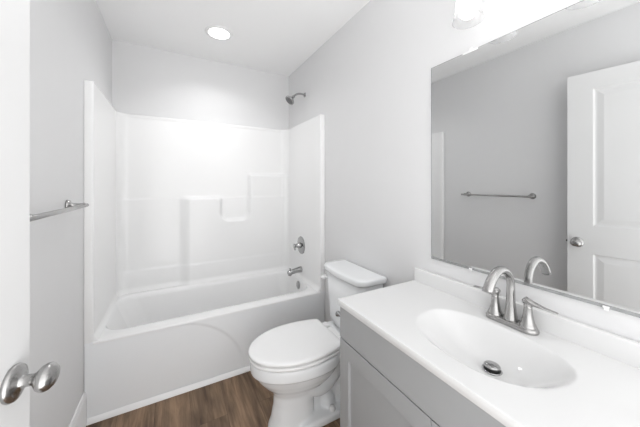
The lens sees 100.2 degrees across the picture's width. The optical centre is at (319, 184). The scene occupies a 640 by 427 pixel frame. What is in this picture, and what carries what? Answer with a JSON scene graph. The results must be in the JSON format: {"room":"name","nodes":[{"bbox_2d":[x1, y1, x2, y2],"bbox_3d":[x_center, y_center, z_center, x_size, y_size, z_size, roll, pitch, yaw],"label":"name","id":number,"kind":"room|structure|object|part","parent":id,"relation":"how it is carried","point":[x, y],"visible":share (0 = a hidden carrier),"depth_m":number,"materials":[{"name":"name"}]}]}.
{"room":"bathroom","nodes":[
{"label":"bathroom","id":0,"kind":"room"},
{"bbox_2d":[30,0,111,426],"bbox_3d":[-1.063,0.073,0.938,0.120,2.440,2.850,0,0,-29],"label":"wall","id":1,"kind":"structure","parent":0,"point":[71,40],"depth_m":1.14,"materials":[{"name":"paint"}]},
{"bbox_2d":[0,0,59,426],"bbox_3d":[-0.508,0.267,0.215,0.173,2.027,0.771,0,0,-20],"label":"door","id":2,"kind":"structure","parent":1,"relation":"in","point":[16,379],"depth_m":0.53,"materials":[{"name":"white paint"}]},
{"bbox_3d":[-0.572,0.391,0.538,0.069,0.069,0.069,0,0,-20],"label":"knob","id":3,"kind":"part","parent":2,"relation":"part of","materials":[{"name":"silver metal"}]},
{"bbox_2d":[30,200,88,221],"bbox_3d":[-0.981,0.093,0.987,0.072,0.049,0.615,0,0,-29],"label":"towel bar","id":4,"kind":"object","parent":1,"relation":"attached to","point":[69,206],"visible":0.6,"depth_m":0.97,"materials":[{"name":"silver metal"}]},
{"bbox_3d":[-1.112,0.093,1.223,0.071,0.049,0.049,0,0,-29],"label":"bar post","id":5,"kind":"part","parent":4,"relation":"part of","materials":[{"name":"silver metal"}]},
{"bbox_2d":[69,392,86,426],"bbox_3d":[-0.820,1.204,0.635,0.013,0.178,1.845,0,0,-29],"label":"baseboard","id":6,"kind":"structure","parent":1,"relation":"attached to","point":[79,419],"depth_m":1.36,"materials":[{"name":"paint"}]},
{"bbox_2d":[112,39,288,129],"bbox_3d":[-1.014,0.073,2.524,1.498,2.440,0.120,0,0,-29],"label":"wall","id":7,"kind":"structure","parent":0,"point":[147,81],"depth_m":2.40,"materials":[{"name":"paint"}]},
{"bbox_2d":[84,80,324,343],"bbox_3d":[-0.800,0.147,2.137,1.496,1.425,0.762,0,0,-29],"label":"shower surround","id":8,"kind":"object","parent":7,"relation":"attached to","point":[172,202],"visible":1,"depth_m":2.28,"materials":[{"name":"white plastic"}]},
{"bbox_2d":[287,266,301,275],"bbox_3d":[-0.234,0.785,2.435,0.136,0.069,0.058,0,0,-29],"label":"tub spout","id":9,"kind":"object","parent":8,"relation":"attached to","point":[290,272],"visible":1,"depth_m":2.42,"materials":[{"name":"silver metal"}]},
{"bbox_2d":[293,236,304,253],"bbox_3d":[-0.212,0.558,2.447,0.088,0.162,0.162,0,0,-29],"label":"shower valve","id":10,"kind":"object","parent":8,"relation":"attached to","point":[300,245],"visible":1,"depth_m":2.43,"materials":[{"name":"silver metal"}]},
{"bbox_3d":[-0.210,0.559,2.434,0.078,0.054,0.076,0,0,-29],"label":"valve handle","id":11,"kind":"part","parent":10,"relation":"part of","materials":[{"name":"silver metal"}]},
{"bbox_3d":[-0.179,0.558,2.465,0.014,0.162,0.162,0,0,-29],"label":"valve plate","id":12,"kind":"part","parent":10,"relation":"part of","materials":[{"name":"silver metal"}]},
{"bbox_2d":[86,371,339,426],"bbox_3d":[-0.355,1.343,1.329,1.738,0.100,2.850,0,0,-29],"label":"floor","id":13,"kind":"structure","parent":0,"point":[240,400],"depth_m":1.54,"materials":[{"name":"brown wood"}]},
{"bbox_2d":[84,269,324,418],"bbox_3d":[-0.799,1.075,2.135,1.496,0.430,0.758,0,0,-29],"label":"bathtub","id":14,"kind":"object","parent":13,"relation":"on","point":[155,342],"visible":0.82,"depth_m":1.77,"materials":[{"name":"white plastic"}]},
{"bbox_2d":[86,366,249,425],"bbox_3d":[-0.613,1.279,1.797,1.470,0.027,0.018,0,0,-29],"label":"trim","id":15,"kind":"structure","parent":14,"relation":"attached to","point":[127,408],"depth_m":1.62,"materials":[{"name":"white"}]},
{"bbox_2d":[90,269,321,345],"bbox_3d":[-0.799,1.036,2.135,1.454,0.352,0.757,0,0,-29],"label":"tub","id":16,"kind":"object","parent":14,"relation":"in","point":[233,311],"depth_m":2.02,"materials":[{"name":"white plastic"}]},
{"bbox_2d":[248,259,386,426],"bbox_3d":[-0.043,0.909,1.542,0.732,0.768,0.448,0,0,-29],"label":"toilet","id":17,"kind":"object","parent":13,"relation":"on","point":[298,362],"visible":0.8,"depth_m":1.43,"materials":[{"name":"white ceramic"}]},
{"bbox_3d":[-0.151,0.867,1.476,0.479,0.028,0.378,0,0,-29],"label":"lid","id":18,"kind":"part","parent":17,"relation":"part of","materials":[{"name":"white plastic"}]},
{"bbox_3d":[-0.151,0.895,1.476,0.475,0.020,0.374,0,0,-29],"label":"seat","id":19,"kind":"part","parent":17,"relation":"part of","materials":[{"name":"white plastic"}]},
{"bbox_3d":[-0.045,1.097,1.534,0.702,0.392,0.369,0,0,-29],"label":"bowl","id":20,"kind":"part","parent":17,"relation":"part of","materials":[{"name":"white ceramic"}]},
{"bbox_3d":[0.193,0.727,1.665,0.182,0.339,0.396,0,0,-29],"label":"tank","id":21,"kind":"part","parent":17,"relation":"part of","materials":[{"name":"white ceramic"}]},
{"bbox_3d":[0.190,0.543,1.663,0.207,0.036,0.436,0,0,-29],"label":"tank lid","id":22,"kind":"part","parent":17,"relation":"part of","materials":[{"name":"white ceramic"}]},
{"bbox_2d":[340,307,505,426],"bbox_3d":[0.502,0.898,0.844,0.462,0.790,0.893,0,0,-29],"label":"vanity cabinet","id":23,"kind":"object","parent":13,"relation":"on","point":[381,385],"visible":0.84,"depth_m":0.88,"materials":[{"name":"grey paint"}]},
{"bbox_3d":[0.201,0.914,0.931,0.020,0.548,0.449,0,0,-29],"label":"door","id":24,"kind":"part","parent":23,"relation":"part of","materials":[{"name":"grey paint"}]},
{"bbox_3d":[0.417,0.914,0.539,0.020,0.548,0.441,0,0,-29],"label":"door","id":25,"kind":"part","parent":23,"relation":"part of","materials":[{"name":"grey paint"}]},
{"bbox_2d":[338,267,639,426],"bbox_3d":[0.500,0.498,0.839,0.473,0.166,0.906,0,0,-29],"label":"countertop","id":26,"kind":"structure","parent":23,"relation":"on","point":[573,373],"depth_m":0.78,"materials":[{"name":"stone"}]},
{"bbox_2d":[473,266,558,335],"bbox_3d":[0.599,0.373,0.886,0.179,0.207,0.255,0,0,-29],"label":"faucet","id":27,"kind":"object","parent":26,"relation":"on","point":[526,325],"visible":1,"depth_m":0.89,"materials":[{"name":"silver metal"}]},
{"bbox_3d":[0.614,0.381,0.987,0.025,0.029,0.093,0,0,-29],"label":"lever","id":28,"kind":"part","parent":27,"relation":"part of","materials":[{"name":"silver metal"}]},
{"bbox_3d":[0.628,0.428,0.960,0.047,0.074,0.047,0,0,-29],"label":"handle post","id":29,"kind":"part","parent":27,"relation":"part of","materials":[{"name":"silver metal"}]},
{"bbox_3d":[0.596,0.367,0.885,0.174,0.196,0.045,0,0,-29],"label":"spout","id":30,"kind":"part","parent":27,"relation":"part of","materials":[{"name":"silver metal"}]},
{"bbox_3d":[0.653,0.469,0.916,0.055,0.016,0.160,0,0,-29],"label":"plate","id":31,"kind":"part","parent":27,"relation":"part of","materials":[{"name":"silver metal"}]},
{"bbox_3d":[0.677,0.428,0.872,0.047,0.074,0.047,0,0,-29],"label":"handle post","id":32,"kind":"part","parent":27,"relation":"part of","materials":[{"name":"silver metal"}]},
{"bbox_3d":[0.692,0.381,0.845,0.025,0.029,0.093,0,0,-29],"label":"lever","id":33,"kind":"part","parent":27,"relation":"part of","materials":[{"name":"silver metal"}]},
{"bbox_2d":[96,0,369,75],"bbox_3d":[-0.355,-1.197,1.329,1.738,0.100,2.850,0,0,-29],"label":"ceiling","id":34,"kind":"structure","parent":0,"point":[273,36],"depth_m":1.94,"materials":[{"name":"white paint"}]},
{"bbox_2d":[205,25,232,40],"bbox_3d":[-0.764,-1.143,2.025,0.200,0.010,0.200,0,0,-29],"label":"recessed light","id":35,"kind":"object","parent":34,"relation":"in","point":[216,32],"visible":1,"depth_m":2.01,"materials":[{"name":"paint"}]},
{"bbox_2d":[289,0,639,341],"bbox_3d":[0.354,0.073,1.720,0.120,2.440,2.850,0,0,-29],"label":"wall","id":36,"kind":"structure","parent":0,"point":[370,81],"depth_m":1.51,"materials":[{"name":"paint"}]},
{"bbox_2d":[285,93,305,104],"bbox_3d":[-0.222,-0.791,2.443,0.190,0.132,0.092,0,0,-29],"label":"shower","id":37,"kind":"object","parent":36,"relation":"attached to","point":[290,99],"visible":1,"depth_m":2.42,"materials":[{"name":"silver metal"}]},
{"bbox_2d":[453,0,477,27],"bbox_3d":[0.640,-0.705,0.896,0.173,0.196,0.364,0,0,-29],"label":"vanity light","id":38,"kind":"object","parent":36,"relation":"attached to","point":[468,9],"visible":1,"depth_m":0.97,"materials":[{"name":"white glass"}]},
{"bbox_3d":[0.549,-0.676,0.992,0.064,0.119,0.064,0,0,-29],"label":"bulb","id":39,"kind":"part","parent":38,"relation":"part of","materials":[{"name":"white glass"}]},
{"bbox_2d":[414,267,639,368],"bbox_3d":[0.698,0.458,0.948,0.022,0.087,0.906,0,0,-29],"label":"backsplash","id":40,"kind":"structure","parent":36,"relation":"attached to","point":[619,348],"depth_m":0.83,"materials":[{"name":"stone"}]},
{"bbox_2d":[431,0,639,317],"bbox_3d":[0.712,-0.104,0.934,0.010,0.919,0.764,0,0,-29],"label":"wall mirror","id":41,"kind":"object","parent":36,"relation":"attached to","point":[535,127],"visible":1,"depth_m":0.87,"materials":[{"name":"grey mirror"}]}
]}

